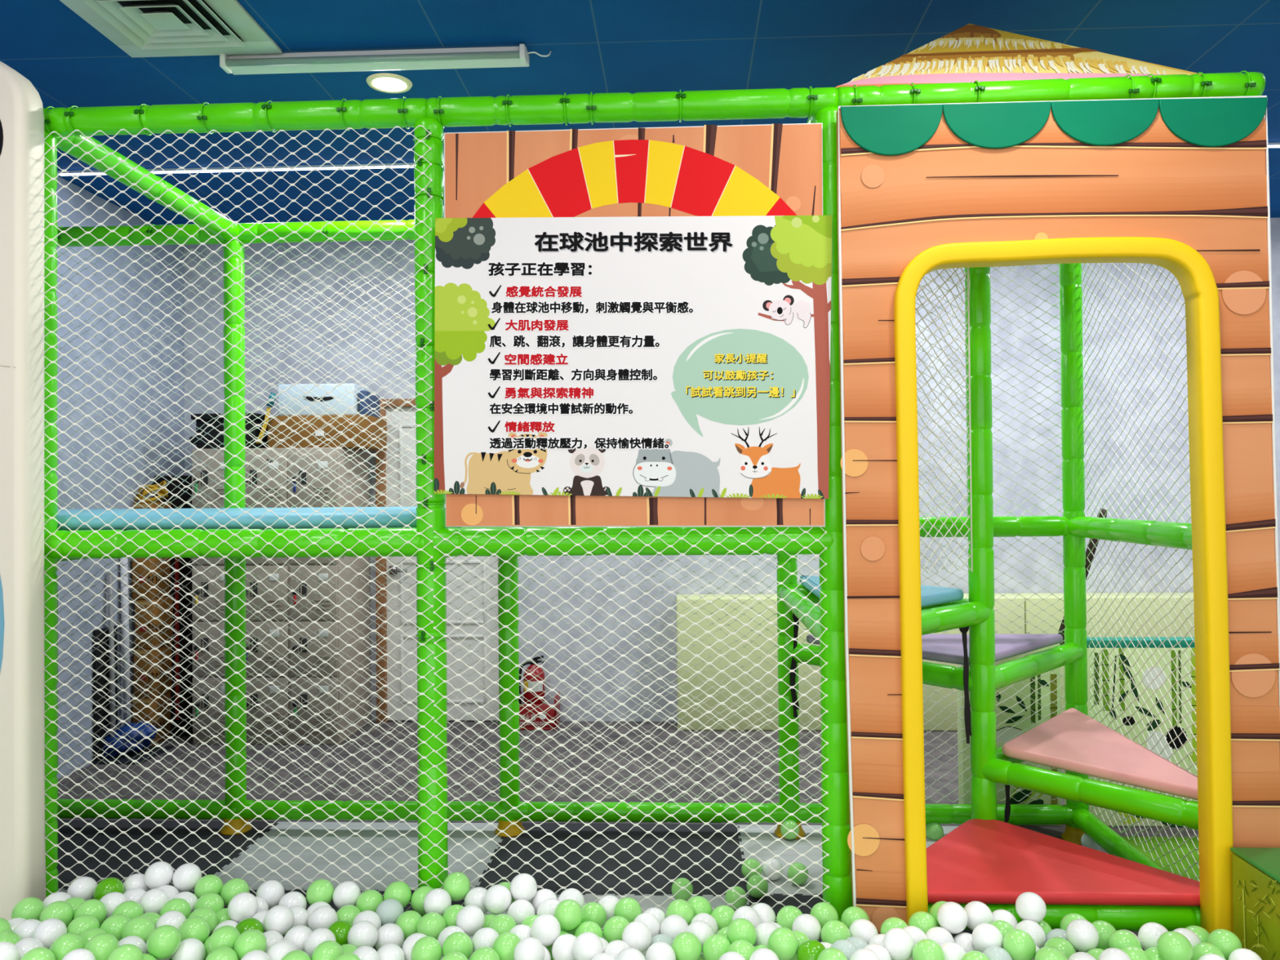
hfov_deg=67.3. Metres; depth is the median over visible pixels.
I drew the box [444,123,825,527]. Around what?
panel
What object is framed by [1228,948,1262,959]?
ball
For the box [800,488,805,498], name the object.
print
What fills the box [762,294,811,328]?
print
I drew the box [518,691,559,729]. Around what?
stand
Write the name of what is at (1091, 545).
wooden stick
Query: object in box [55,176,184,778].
wall
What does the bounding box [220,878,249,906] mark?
ball
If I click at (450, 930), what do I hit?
ball
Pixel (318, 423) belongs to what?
cardboard box
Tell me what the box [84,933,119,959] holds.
ball
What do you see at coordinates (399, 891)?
ball
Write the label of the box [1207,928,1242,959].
ball
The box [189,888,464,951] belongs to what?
foam mat
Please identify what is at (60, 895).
ball
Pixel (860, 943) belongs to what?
ball
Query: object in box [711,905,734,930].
ball
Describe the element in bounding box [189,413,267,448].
crate
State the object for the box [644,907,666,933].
ball
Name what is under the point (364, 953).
ball
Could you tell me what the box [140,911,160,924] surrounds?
ball
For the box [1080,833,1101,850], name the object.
ball
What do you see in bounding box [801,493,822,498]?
print
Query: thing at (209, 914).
ball
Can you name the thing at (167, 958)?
ball
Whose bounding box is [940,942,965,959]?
ball
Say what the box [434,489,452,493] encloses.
print
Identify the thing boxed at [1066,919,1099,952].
ball
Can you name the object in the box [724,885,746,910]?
ball
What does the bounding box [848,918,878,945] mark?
ball
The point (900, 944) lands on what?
ball
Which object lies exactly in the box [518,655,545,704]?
fire extinguisher
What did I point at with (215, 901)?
ball
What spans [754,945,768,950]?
ball
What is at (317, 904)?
ball
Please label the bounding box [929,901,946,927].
ball
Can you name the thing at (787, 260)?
print
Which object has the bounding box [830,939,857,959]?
ball
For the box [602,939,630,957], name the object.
ball
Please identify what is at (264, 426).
rope
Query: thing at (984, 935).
ball
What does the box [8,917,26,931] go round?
ball
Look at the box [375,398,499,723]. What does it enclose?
door
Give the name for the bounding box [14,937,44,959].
ball
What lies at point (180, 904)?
ball
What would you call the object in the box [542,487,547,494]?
print
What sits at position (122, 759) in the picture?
tray
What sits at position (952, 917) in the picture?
ball
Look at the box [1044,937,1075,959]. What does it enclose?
ball
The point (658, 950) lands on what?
ball
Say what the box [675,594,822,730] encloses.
cabinet
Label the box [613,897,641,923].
ball
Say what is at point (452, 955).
ball
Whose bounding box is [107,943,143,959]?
ball
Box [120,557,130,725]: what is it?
pole
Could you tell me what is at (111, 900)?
ball
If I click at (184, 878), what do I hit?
ball
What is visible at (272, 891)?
ball
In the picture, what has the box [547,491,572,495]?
print
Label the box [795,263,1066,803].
safety net
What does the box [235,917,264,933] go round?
ball
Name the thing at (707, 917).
ball
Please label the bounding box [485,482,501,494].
print
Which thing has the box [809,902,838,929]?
ball
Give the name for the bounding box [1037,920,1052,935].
ball
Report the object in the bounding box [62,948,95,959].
ball
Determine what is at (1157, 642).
panel
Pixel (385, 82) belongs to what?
recessed light
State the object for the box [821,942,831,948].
ball
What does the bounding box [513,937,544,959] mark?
ball
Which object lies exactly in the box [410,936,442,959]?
ball
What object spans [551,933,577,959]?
ball
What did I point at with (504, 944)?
ball
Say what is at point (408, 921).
ball
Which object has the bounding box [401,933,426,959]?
ball
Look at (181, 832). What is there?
foam mat
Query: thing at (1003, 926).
ball
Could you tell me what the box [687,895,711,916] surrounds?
ball
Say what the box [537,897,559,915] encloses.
ball
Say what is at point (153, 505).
cardboard box
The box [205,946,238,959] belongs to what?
ball
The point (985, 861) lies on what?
step pad
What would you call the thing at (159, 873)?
ball
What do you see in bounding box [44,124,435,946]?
safety net
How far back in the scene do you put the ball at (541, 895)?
2.69 m
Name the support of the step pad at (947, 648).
on the frame
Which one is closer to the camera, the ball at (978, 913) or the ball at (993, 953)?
the ball at (993, 953)
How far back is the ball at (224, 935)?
2.39 m
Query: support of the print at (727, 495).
attached to the poster at (632, 356)
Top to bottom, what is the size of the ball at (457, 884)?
0.077 m
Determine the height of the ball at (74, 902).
0.077 m
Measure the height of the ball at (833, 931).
0.077 m
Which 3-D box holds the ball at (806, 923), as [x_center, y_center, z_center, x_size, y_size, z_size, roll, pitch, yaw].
[0.441,1.189,2.539,0.077,0.077,0.076,-1,-1,12]
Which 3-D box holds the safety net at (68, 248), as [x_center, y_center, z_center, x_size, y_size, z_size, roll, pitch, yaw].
[-2.308,0.182,4.202,1.127,2.406,0.015,-1,-1,2]
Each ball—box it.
[0,917,11,933]
[0,931,21,944]
[0,942,19,959]
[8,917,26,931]
[11,897,44,919]
[13,919,41,939]
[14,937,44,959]
[20,946,55,959]
[31,918,66,949]
[39,901,73,927]
[43,891,71,907]
[49,932,85,959]
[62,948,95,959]
[64,897,85,920]
[66,876,97,900]
[66,914,100,934]
[73,898,106,925]
[80,928,106,944]
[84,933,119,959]
[93,877,124,900]
[99,892,128,919]
[100,914,130,941]
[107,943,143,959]
[111,900,143,919]
[118,935,146,953]
[121,915,155,943]
[123,873,151,892]
[123,887,146,902]
[138,888,169,914]
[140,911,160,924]
[142,953,156,959]
[143,861,173,888]
[146,924,181,959]
[146,942,172,959]
[155,911,186,928]
[158,884,179,899]
[159,897,191,919]
[172,862,201,892]
[172,891,197,914]
[172,937,205,959]
[177,915,209,943]
[187,906,217,935]
[193,893,223,912]
[194,874,223,899]
[203,935,210,959]
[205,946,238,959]
[208,925,240,952]
[211,907,231,933]
[212,920,237,933]
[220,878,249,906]
[227,892,257,923]
[233,928,266,959]
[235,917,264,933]
[240,950,270,959]
[252,910,267,932]
[255,880,284,909]
[255,896,268,913]
[263,904,294,935]
[263,930,284,952]
[266,940,297,959]
[278,891,306,910]
[281,950,311,959]
[283,924,311,951]
[284,906,308,934]
[304,928,336,958]
[306,879,333,905]
[306,901,331,927]
[307,905,337,931]
[311,940,343,959]
[327,920,352,945]
[332,880,360,908]
[333,952,360,959]
[336,904,360,924]
[340,943,357,953]
[346,920,377,948]
[351,910,381,930]
[351,946,379,959]
[355,889,383,911]
[374,923,404,950]
[375,898,404,926]
[377,943,404,959]
[383,880,411,908]
[395,910,422,941]
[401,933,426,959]
[410,885,433,915]
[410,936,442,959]
[417,912,446,940]
[422,888,451,915]
[437,925,465,955]
[441,951,467,959]
[442,904,463,927]
[442,931,472,959]
[443,871,470,901]
[455,905,484,936]
[464,886,488,914]
[469,946,500,959]
[471,927,499,953]
[482,914,496,928]
[483,884,511,914]
[488,913,516,934]
[492,932,520,959]
[498,881,515,911]
[506,899,534,924]
[509,873,537,901]
[509,924,532,940]
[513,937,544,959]
[521,915,538,928]
[530,888,557,915]
[530,914,560,946]
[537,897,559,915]
[542,945,551,959]
[546,930,569,959]
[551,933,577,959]
[554,899,582,931]
[558,888,584,908]
[560,922,582,935]
[572,932,603,959]
[574,920,603,937]
[581,902,606,928]
[591,952,615,959]
[597,894,619,922]
[599,937,608,950]
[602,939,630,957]
[603,915,629,942]
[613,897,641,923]
[615,947,645,959]
[622,920,651,953]
[633,912,660,937]
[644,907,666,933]
[644,942,675,959]
[646,933,673,951]
[660,914,688,939]
[666,898,693,925]
[671,877,693,900]
[671,931,702,959]
[685,920,714,952]
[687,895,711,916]
[690,912,718,933]
[702,933,730,959]
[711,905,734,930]
[716,926,728,937]
[718,951,745,959]
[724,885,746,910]
[726,918,756,945]
[726,939,755,959]
[732,906,760,928]
[741,858,762,879]
[746,875,768,898]
[749,947,779,959]
[751,902,775,923]
[754,921,778,946]
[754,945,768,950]
[762,857,782,880]
[768,921,782,927]
[768,927,799,959]
[776,905,802,930]
[780,819,799,839]
[786,862,808,884]
[791,913,821,941]
[791,930,809,959]
[796,939,825,959]
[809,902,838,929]
[817,947,847,959]
[820,920,850,943]
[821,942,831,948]
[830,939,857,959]
[840,906,869,928]
[845,936,867,949]
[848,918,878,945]
[849,948,879,959]
[863,943,891,959]
[868,933,892,959]
[880,916,907,933]
[882,928,914,959]
[902,925,927,959]
[907,911,937,933]
[911,938,945,959]
[925,822,943,839]
[925,926,954,945]
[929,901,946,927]
[937,902,968,933]
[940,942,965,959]
[953,932,977,952]
[960,950,989,959]
[964,901,993,930]
[971,923,1003,952]
[982,946,1012,959]
[990,920,1014,948]
[991,909,1017,928]
[1003,928,1035,959]
[1014,920,1045,948]
[1015,892,1046,923]
[1034,946,1067,959]
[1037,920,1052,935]
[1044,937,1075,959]
[1045,928,1076,951]
[1059,913,1087,930]
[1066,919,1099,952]
[1067,951,1096,959]
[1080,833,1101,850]
[1086,948,1103,959]
[1092,920,1115,950]
[1098,947,1131,959]
[1107,929,1142,949]
[1120,945,1150,959]
[1137,922,1168,950]
[1144,946,1163,959]
[1156,931,1192,959]
[1172,928,1201,946]
[1185,925,1209,942]
[1191,942,1225,959]
[1198,953,1225,959]
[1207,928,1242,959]
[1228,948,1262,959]
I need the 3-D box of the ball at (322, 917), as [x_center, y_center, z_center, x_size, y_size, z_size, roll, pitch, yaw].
[-0.854,1.189,2.588,0.077,0.077,0.077,-1,-1,34]
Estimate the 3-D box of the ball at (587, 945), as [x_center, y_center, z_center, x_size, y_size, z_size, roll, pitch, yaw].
[-0.130,1.170,2.396,0.076,0.077,0.077,-1,-1,37]
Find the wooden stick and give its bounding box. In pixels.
[1057,508,1106,644]
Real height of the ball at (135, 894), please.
0.077 m
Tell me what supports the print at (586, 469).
attached to the poster at (632, 356)
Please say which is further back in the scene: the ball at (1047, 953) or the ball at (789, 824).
the ball at (789, 824)
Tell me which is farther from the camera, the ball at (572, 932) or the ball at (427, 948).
the ball at (572, 932)
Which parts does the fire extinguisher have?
valve handle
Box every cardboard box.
[132,557,170,599]
[132,690,170,745]
[133,480,171,508]
[133,643,172,697]
[134,595,173,648]
[267,414,386,450]
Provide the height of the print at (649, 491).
0.026 m
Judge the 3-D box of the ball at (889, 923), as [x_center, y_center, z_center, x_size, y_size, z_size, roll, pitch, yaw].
[0.671,1.192,2.526,0.077,0.076,0.077,-1,-1,31]
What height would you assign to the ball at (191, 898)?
0.076 m
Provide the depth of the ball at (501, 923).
2.53 m
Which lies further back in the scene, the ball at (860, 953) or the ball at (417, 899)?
the ball at (417, 899)
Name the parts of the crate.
handle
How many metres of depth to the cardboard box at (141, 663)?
5.54 m
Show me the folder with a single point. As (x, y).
(373, 397)
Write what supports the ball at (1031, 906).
on the ball
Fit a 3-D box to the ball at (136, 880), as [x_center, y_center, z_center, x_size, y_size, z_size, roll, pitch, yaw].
[-1.444,1.169,2.753,0.077,0.077,0.077,-1,-1,28]
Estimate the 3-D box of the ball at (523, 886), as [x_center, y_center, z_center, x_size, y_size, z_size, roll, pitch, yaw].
[-0.327,1.146,2.698,0.077,0.077,0.077,-1,-1,28]
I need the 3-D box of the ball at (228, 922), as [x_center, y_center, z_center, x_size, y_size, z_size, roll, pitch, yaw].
[-1.094,1.208,2.545,0.077,0.077,0.077,-1,-1,31]
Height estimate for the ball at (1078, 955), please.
0.077 m
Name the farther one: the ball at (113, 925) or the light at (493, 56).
the light at (493, 56)
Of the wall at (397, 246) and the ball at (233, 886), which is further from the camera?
the wall at (397, 246)
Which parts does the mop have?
handle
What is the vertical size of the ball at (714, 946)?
0.077 m
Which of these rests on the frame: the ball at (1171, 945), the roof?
the roof
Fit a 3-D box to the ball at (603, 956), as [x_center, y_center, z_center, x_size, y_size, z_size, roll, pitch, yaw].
[-0.087,1.192,2.335,0.077,0.077,0.077,-1,-1,34]
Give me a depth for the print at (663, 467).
2.73 m
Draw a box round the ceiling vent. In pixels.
[59,0,282,57]
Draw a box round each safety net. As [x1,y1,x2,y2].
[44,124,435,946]
[55,248,226,796]
[244,244,499,797]
[433,527,829,942]
[517,554,778,801]
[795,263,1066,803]
[915,267,973,573]
[1081,262,1199,880]
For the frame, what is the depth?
2.86 m
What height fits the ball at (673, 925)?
0.077 m
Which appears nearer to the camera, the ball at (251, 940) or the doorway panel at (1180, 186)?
the ball at (251, 940)
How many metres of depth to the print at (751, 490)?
2.72 m
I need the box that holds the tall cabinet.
[191,447,370,744]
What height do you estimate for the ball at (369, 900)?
0.076 m
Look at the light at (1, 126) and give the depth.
2.72 m
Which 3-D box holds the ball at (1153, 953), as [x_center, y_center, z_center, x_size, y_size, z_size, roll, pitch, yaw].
[1.282,1.199,2.377,0.077,0.076,0.077,-1,-1,23]
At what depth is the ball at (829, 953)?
2.29 m
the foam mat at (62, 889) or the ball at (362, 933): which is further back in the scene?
the foam mat at (62, 889)
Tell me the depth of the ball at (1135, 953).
2.33 m
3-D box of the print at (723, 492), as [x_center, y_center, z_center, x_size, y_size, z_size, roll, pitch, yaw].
[0.236,0.036,2.720,0.018,0.027,0.001,-1,-1,2]
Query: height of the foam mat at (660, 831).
0.014 m
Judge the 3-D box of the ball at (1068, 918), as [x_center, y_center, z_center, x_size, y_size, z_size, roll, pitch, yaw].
[1.149,1.185,2.534,0.077,0.077,0.077,-1,-1,13]
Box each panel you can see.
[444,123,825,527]
[835,95,1279,933]
[956,643,1062,826]
[1062,636,1197,827]
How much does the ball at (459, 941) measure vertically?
0.077 m
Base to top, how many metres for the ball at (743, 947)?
0.077 m
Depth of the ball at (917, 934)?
2.44 m
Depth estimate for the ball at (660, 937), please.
2.47 m
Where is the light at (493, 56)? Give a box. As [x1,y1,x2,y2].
[219,44,551,75]
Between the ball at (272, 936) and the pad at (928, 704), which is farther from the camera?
the pad at (928, 704)
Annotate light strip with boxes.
[57,142,1279,175]
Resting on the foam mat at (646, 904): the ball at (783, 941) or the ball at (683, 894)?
the ball at (683, 894)
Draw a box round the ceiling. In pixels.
[0,0,1279,225]
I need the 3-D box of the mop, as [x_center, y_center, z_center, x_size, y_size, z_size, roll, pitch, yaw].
[-2.921,1.020,5.301,0.080,1.030,0.200,-1,-1,2]
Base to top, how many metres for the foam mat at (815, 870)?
0.012 m
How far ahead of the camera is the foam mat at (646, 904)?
3.37 m
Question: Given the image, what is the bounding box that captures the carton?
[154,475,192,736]
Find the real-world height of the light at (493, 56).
0.064 m
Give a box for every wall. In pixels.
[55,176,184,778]
[184,217,1279,721]
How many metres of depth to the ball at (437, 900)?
2.64 m
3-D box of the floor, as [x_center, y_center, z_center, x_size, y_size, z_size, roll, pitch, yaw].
[0.576,1.512,1.440,7.600,0.100,9.360,-1,-1,2]
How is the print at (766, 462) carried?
attached to the poster at (632, 356)
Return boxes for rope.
[255,392,276,443]
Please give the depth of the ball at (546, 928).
2.46 m
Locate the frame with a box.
[43,70,1265,931]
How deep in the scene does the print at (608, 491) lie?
2.73 m
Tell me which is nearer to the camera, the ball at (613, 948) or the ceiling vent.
the ball at (613, 948)
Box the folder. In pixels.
[359,391,379,417]
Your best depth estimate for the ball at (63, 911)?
2.49 m
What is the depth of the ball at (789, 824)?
3.92 m
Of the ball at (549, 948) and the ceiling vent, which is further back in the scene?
the ceiling vent
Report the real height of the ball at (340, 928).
0.076 m
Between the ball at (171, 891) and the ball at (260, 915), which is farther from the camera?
the ball at (171, 891)
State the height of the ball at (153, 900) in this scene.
0.077 m
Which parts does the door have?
frame, handle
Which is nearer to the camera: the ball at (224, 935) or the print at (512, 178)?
the ball at (224, 935)
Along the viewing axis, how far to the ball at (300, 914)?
2.59 m
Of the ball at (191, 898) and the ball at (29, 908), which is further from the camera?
the ball at (191, 898)
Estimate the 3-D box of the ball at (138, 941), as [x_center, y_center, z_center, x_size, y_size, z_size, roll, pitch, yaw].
[-1.264,1.170,2.377,0.077,0.077,0.077,-1,-1,24]
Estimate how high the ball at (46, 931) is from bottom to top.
0.076 m
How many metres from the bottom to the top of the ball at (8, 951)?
0.077 m
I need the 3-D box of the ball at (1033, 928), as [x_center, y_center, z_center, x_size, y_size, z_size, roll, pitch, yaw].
[1.012,1.184,2.494,0.077,0.076,0.076,-1,-1,34]
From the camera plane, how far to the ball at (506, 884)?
2.72 m
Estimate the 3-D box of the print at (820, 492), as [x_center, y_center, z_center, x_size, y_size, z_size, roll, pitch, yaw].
[0.511,0.040,2.708,0.018,0.026,0.001,-1,-1,2]
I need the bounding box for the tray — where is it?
[91,745,173,764]
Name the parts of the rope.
cord, handle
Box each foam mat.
[56,819,278,889]
[57,888,194,893]
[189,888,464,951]
[213,821,502,891]
[469,893,749,954]
[475,822,747,896]
[736,824,958,895]
[746,893,973,946]
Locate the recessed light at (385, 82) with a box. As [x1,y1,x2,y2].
[366,72,412,93]
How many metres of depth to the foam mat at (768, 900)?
3.35 m
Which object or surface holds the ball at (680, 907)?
on the ball at (659, 913)
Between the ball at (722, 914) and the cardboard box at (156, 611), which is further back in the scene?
the cardboard box at (156, 611)
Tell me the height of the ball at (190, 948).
0.076 m
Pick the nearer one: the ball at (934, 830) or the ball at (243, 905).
the ball at (243, 905)
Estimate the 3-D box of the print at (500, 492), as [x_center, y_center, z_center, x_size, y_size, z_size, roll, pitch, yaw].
[-0.372,0.036,2.747,0.066,0.012,0.001,-1,-1,2]
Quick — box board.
[0,61,45,920]
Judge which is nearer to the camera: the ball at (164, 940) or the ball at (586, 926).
the ball at (164, 940)
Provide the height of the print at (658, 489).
0.030 m
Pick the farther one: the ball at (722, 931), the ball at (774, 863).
the ball at (774, 863)
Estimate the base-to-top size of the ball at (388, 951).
0.077 m
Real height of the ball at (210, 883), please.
0.077 m
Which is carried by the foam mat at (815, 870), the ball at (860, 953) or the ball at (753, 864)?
the ball at (753, 864)
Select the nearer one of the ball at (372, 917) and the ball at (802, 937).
the ball at (802, 937)
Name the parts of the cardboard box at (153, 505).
cable coil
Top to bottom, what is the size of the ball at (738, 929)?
0.076 m
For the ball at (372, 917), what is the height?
0.077 m
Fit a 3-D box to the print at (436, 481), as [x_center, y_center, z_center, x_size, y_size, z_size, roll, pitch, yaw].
[-0.584,0.014,2.756,0.015,0.040,0.001,-1,-1,2]
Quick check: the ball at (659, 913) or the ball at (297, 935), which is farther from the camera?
the ball at (659, 913)
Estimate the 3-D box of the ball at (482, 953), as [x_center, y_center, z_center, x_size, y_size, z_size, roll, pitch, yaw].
[-0.383,1.194,2.370,0.077,0.077,0.077,-1,-1,27]
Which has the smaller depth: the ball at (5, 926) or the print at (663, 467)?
the ball at (5, 926)
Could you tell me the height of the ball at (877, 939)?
0.077 m
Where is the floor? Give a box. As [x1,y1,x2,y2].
[57,720,1198,952]
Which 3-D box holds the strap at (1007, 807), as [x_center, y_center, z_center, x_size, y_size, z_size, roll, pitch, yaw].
[1.293,1.124,3.378,0.036,0.202,0.014,-1,-1,2]
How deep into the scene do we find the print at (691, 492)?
2.72 m
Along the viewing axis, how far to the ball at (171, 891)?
2.70 m
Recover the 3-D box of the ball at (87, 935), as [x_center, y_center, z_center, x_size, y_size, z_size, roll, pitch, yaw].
[-1.373,1.164,2.407,0.077,0.077,0.077,0,-1,-10]
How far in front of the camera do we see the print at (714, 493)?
2.72 m
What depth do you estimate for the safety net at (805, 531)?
2.75 m
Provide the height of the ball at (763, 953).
0.076 m
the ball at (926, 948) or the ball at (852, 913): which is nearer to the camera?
the ball at (926, 948)
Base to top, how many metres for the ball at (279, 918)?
0.077 m
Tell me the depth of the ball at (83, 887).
2.69 m
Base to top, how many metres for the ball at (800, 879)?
0.077 m
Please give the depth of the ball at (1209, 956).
2.29 m
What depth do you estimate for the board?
2.72 m
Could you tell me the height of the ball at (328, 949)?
0.077 m
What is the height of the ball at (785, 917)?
0.077 m
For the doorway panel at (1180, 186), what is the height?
2.427 m
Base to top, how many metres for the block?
0.482 m
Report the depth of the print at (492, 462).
2.75 m
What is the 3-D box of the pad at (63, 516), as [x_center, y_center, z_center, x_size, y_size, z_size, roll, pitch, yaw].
[-1.753,0.136,3.503,2.232,0.048,1.158,-1,-1,2]
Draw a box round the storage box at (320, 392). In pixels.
[277,383,368,416]
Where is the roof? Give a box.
[835,23,1201,88]
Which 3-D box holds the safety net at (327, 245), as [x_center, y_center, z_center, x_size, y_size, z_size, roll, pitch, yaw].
[-1.148,0.171,4.152,1.165,2.391,0.015,-1,-1,2]
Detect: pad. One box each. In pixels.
[56,506,445,529]
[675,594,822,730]
[800,575,963,607]
[806,634,1062,666]
[922,592,1025,731]
[926,818,1199,906]
[1001,707,1197,799]
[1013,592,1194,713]
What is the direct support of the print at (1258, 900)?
attached to the block
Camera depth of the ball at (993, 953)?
2.34 m
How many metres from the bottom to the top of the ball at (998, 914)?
0.077 m
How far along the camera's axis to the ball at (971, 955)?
2.31 m
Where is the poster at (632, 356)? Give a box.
[434,215,831,498]
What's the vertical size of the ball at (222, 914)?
0.077 m
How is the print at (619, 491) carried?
attached to the poster at (632, 356)
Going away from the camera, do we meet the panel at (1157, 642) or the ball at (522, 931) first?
the ball at (522, 931)
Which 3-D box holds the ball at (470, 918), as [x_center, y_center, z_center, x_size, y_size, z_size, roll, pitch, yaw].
[-0.454,1.179,2.569,0.076,0.077,0.077,-1,-1,27]
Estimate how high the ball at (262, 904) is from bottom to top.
0.077 m
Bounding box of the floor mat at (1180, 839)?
[1121,836,1199,880]
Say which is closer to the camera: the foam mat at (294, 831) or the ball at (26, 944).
the ball at (26, 944)
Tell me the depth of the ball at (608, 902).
2.68 m
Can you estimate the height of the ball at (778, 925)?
0.076 m
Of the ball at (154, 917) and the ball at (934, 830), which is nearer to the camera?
the ball at (154, 917)
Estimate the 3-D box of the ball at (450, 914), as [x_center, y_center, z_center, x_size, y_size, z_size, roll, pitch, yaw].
[-0.503,1.202,2.624,0.077,0.076,0.077,-1,-1,21]
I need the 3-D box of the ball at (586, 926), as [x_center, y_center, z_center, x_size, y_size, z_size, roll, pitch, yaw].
[-0.135,1.204,2.531,0.077,0.077,0.077,-1,-1,24]
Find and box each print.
[434,217,495,493]
[434,478,439,492]
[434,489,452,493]
[448,480,464,493]
[460,431,546,494]
[472,139,796,217]
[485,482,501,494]
[498,490,520,494]
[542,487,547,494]
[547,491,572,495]
[553,487,558,495]
[563,446,610,495]
[606,487,612,496]
[615,487,622,496]
[632,484,648,496]
[633,438,720,497]
[645,487,653,496]
[653,485,660,496]
[689,488,695,497]
[697,488,703,497]
[711,488,718,497]
[720,488,726,497]
[725,493,751,497]
[731,427,800,498]
[742,215,831,498]
[749,484,753,497]
[760,493,786,497]
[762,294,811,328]
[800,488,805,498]
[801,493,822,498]
[817,489,824,498]
[995,674,1057,804]
[1237,880,1279,959]
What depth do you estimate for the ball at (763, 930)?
2.47 m
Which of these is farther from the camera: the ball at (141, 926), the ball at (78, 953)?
the ball at (141, 926)
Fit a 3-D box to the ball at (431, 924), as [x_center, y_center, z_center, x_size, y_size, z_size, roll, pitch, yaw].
[-0.558,1.198,2.569,0.077,0.077,0.077,-1,-1,28]
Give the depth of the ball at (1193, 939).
2.42 m
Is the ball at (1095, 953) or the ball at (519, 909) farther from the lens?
the ball at (519, 909)
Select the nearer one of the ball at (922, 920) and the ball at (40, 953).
the ball at (40, 953)
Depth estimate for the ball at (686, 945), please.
2.41 m
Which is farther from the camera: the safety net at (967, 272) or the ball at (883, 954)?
the safety net at (967, 272)
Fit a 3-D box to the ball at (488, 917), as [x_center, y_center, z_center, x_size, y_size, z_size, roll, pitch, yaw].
[-0.408,1.223,2.613,0.077,0.076,0.077,0,-1,-13]
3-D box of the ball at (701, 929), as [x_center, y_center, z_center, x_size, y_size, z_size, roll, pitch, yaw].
[0.156,1.189,2.502,0.076,0.077,0.077,-1,-1,23]
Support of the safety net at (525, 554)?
attached to the frame
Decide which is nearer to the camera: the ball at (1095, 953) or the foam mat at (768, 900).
the ball at (1095, 953)
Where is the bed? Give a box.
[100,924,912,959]
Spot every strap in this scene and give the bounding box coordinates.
[790,613,799,717]
[959,626,972,743]
[1004,785,1010,822]
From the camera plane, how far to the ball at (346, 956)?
2.30 m
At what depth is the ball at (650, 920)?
2.54 m
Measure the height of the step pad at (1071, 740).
0.037 m
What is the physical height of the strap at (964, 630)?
0.428 m
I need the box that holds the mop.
[93,571,117,761]
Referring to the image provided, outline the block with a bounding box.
[1230,847,1279,959]
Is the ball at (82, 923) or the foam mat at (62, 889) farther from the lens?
the foam mat at (62, 889)
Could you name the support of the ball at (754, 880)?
on the foam mat at (768, 900)
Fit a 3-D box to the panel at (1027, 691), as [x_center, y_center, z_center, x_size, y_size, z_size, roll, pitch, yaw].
[1.598,1.090,4.162,0.420,0.790,0.081,-1,-1,2]
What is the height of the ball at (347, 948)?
0.077 m
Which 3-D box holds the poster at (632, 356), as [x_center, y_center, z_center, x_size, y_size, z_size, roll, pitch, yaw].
[-0.024,-0.350,2.737,1.142,0.817,0.002,-1,-1,2]
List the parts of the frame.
post, rail, rail, rail, rail, rail, rail, post, rail, rail, post, post, rail, rail, rail, post, rail, post, rail, post, rail, rail, post, rail, rail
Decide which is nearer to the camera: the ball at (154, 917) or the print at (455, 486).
the ball at (154, 917)

